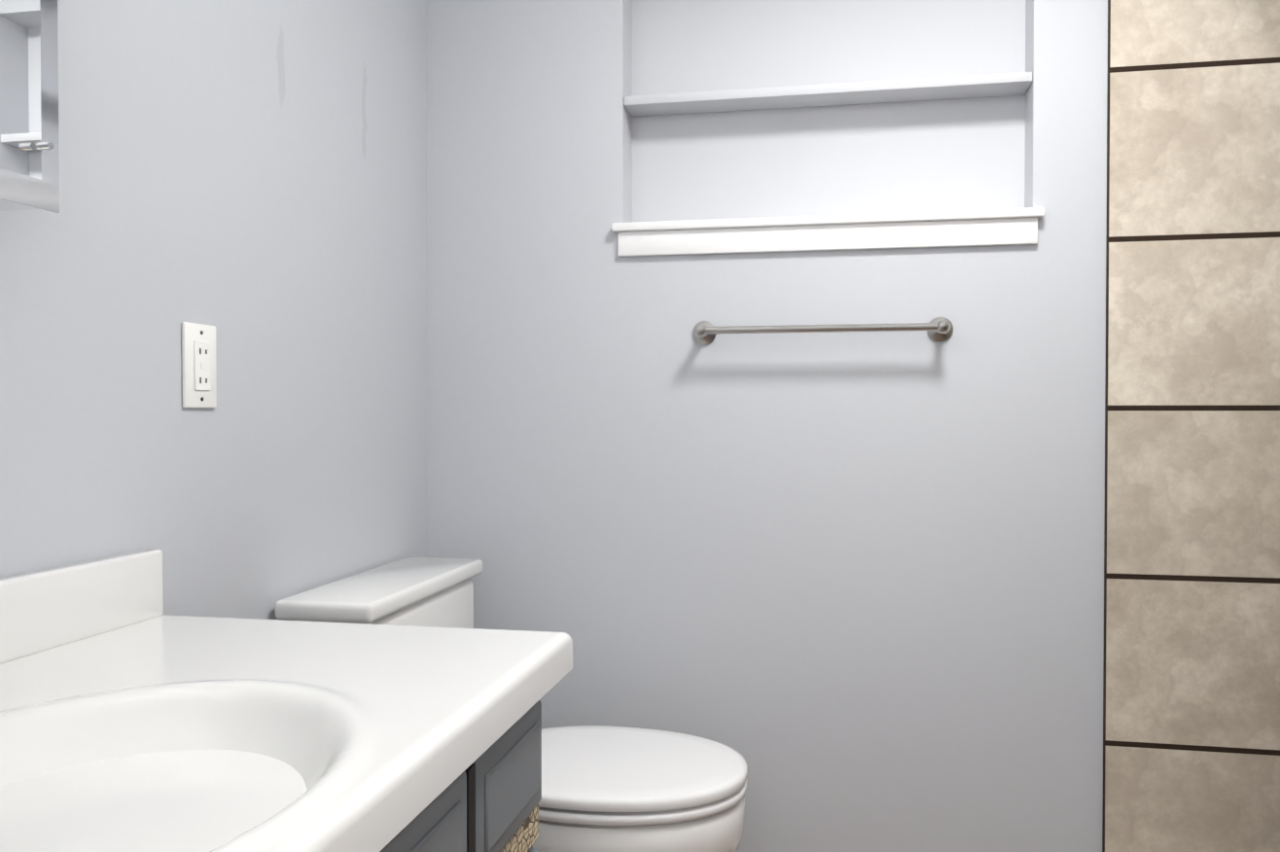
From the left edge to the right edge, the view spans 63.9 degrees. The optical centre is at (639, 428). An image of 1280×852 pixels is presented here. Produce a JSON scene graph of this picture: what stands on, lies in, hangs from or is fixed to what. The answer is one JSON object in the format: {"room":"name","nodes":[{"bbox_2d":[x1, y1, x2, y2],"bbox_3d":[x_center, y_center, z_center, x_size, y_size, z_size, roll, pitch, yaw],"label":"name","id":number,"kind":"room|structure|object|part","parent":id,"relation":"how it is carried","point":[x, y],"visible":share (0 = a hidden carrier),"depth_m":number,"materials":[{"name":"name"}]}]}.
{"room":"bathroom","nodes":[
{"label":"bathroom","id":0,"kind":"room"},
{"bbox_2d":[0,0,427,620],"bbox_3d":[-0.693,-0.065,1.273,0.100,2.210,2.222,0,1,11],"label":"wall","id":1,"kind":"structure","parent":0,"point":[247,179],"depth_m":1.49,"materials":[{"name":"grey paint"}]},
{"bbox_2d":[0,0,59,213],"bbox_3d":[-0.703,-0.443,0.693,0.098,0.450,0.760,0,1,11],"label":"mirror","id":2,"kind":"object","parent":1,"relation":"attached to","point":[29,169],"visible":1,"depth_m":1.02,"materials":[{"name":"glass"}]},
{"bbox_2d":[181,321,216,408],"bbox_3d":[-0.608,-0.086,1.419,0.009,0.116,0.072,0,1,11],"label":"electrical outlet","id":3,"kind":"object","parent":1,"relation":"attached to","point":[198,367],"visible":1,"depth_m":1.41,"materials":[{"name":"white plastic"}]},
{"bbox_2d":[426,0,1107,851],"bbox_3d":[0.636,-0.077,2.067,2.400,2.210,0.150,0,1,11],"label":"wall","id":4,"kind":"structure","parent":0,"point":[840,591],"depth_m":2.08,"materials":[{"name":"grey paint"}]},
{"bbox_2d":[692,317,953,344],"bbox_3d":[0.351,-0.194,2.006,0.510,0.048,0.075,0,1,11],"label":"towel rail","id":5,"kind":"object","parent":4,"relation":"attached to","point":[939,329],"visible":1,"depth_m":1.99,"materials":[{"name":"silver metal"}]},
{"bbox_2d":[623,71,1031,116],"bbox_3d":[0.367,-0.676,2.083,0.800,0.019,0.087,0,1,11],"label":"niche shelf","id":6,"kind":"object","parent":4,"relation":"attached to","point":[915,89],"visible":1,"depth_m":2.06,"materials":[{"name":"grey paint"}]},
{"bbox_2d":[611,207,1044,256],"bbox_3d":[0.364,-0.387,2.074,0.838,0.067,0.115,0,1,11],"label":"trim","id":7,"kind":"structure","parent":4,"relation":"attached to","point":[929,229],"depth_m":2.02,"materials":[{"name":"white"}]},
{"bbox_2d":[1102,0,1279,851],"bbox_3d":[1.290,0.036,1.857,0.836,1.990,0.012,0,1,11],"label":"shower wall tile","id":8,"kind":"structure","parent":4,"relation":"attached to","point":[1191,662],"depth_m":1.90,"materials":[{"name":"beige tile"}]},
{"bbox_3d":[0.295,1.079,0.357,2.400,0.050,3.672,0,1,11],"label":"floor","id":9,"kind":"structure","parent":0,"visible":0},
{"bbox_2d":[0,549,572,851],"bbox_3d":[-0.457,0.574,0.755,0.560,0.948,1.072,0,1,11],"label":"bathroom vanity","id":10,"kind":"object","parent":9,"relation":"on","point":[133,718],"visible":1,"depth_m":0.93,"materials":[{"name":"grey paint"}]},
{"bbox_2d":[274,557,747,851],"bbox_3d":[-0.176,0.649,1.775,0.722,0.770,0.504,0,1,11],"label":"toilet","id":11,"kind":"object","parent":9,"relation":"on","point":[614,789],"visible":0.44,"depth_m":1.65,"materials":[{"name":"white ceramic"}]},
{"bbox_3d":[-0.067,0.584,1.755,0.501,0.044,0.373,0,1,11],"label":"seat","id":12,"kind":"part","parent":11,"relation":"part of","materials":[{"name":"white plastic"}]}
]}

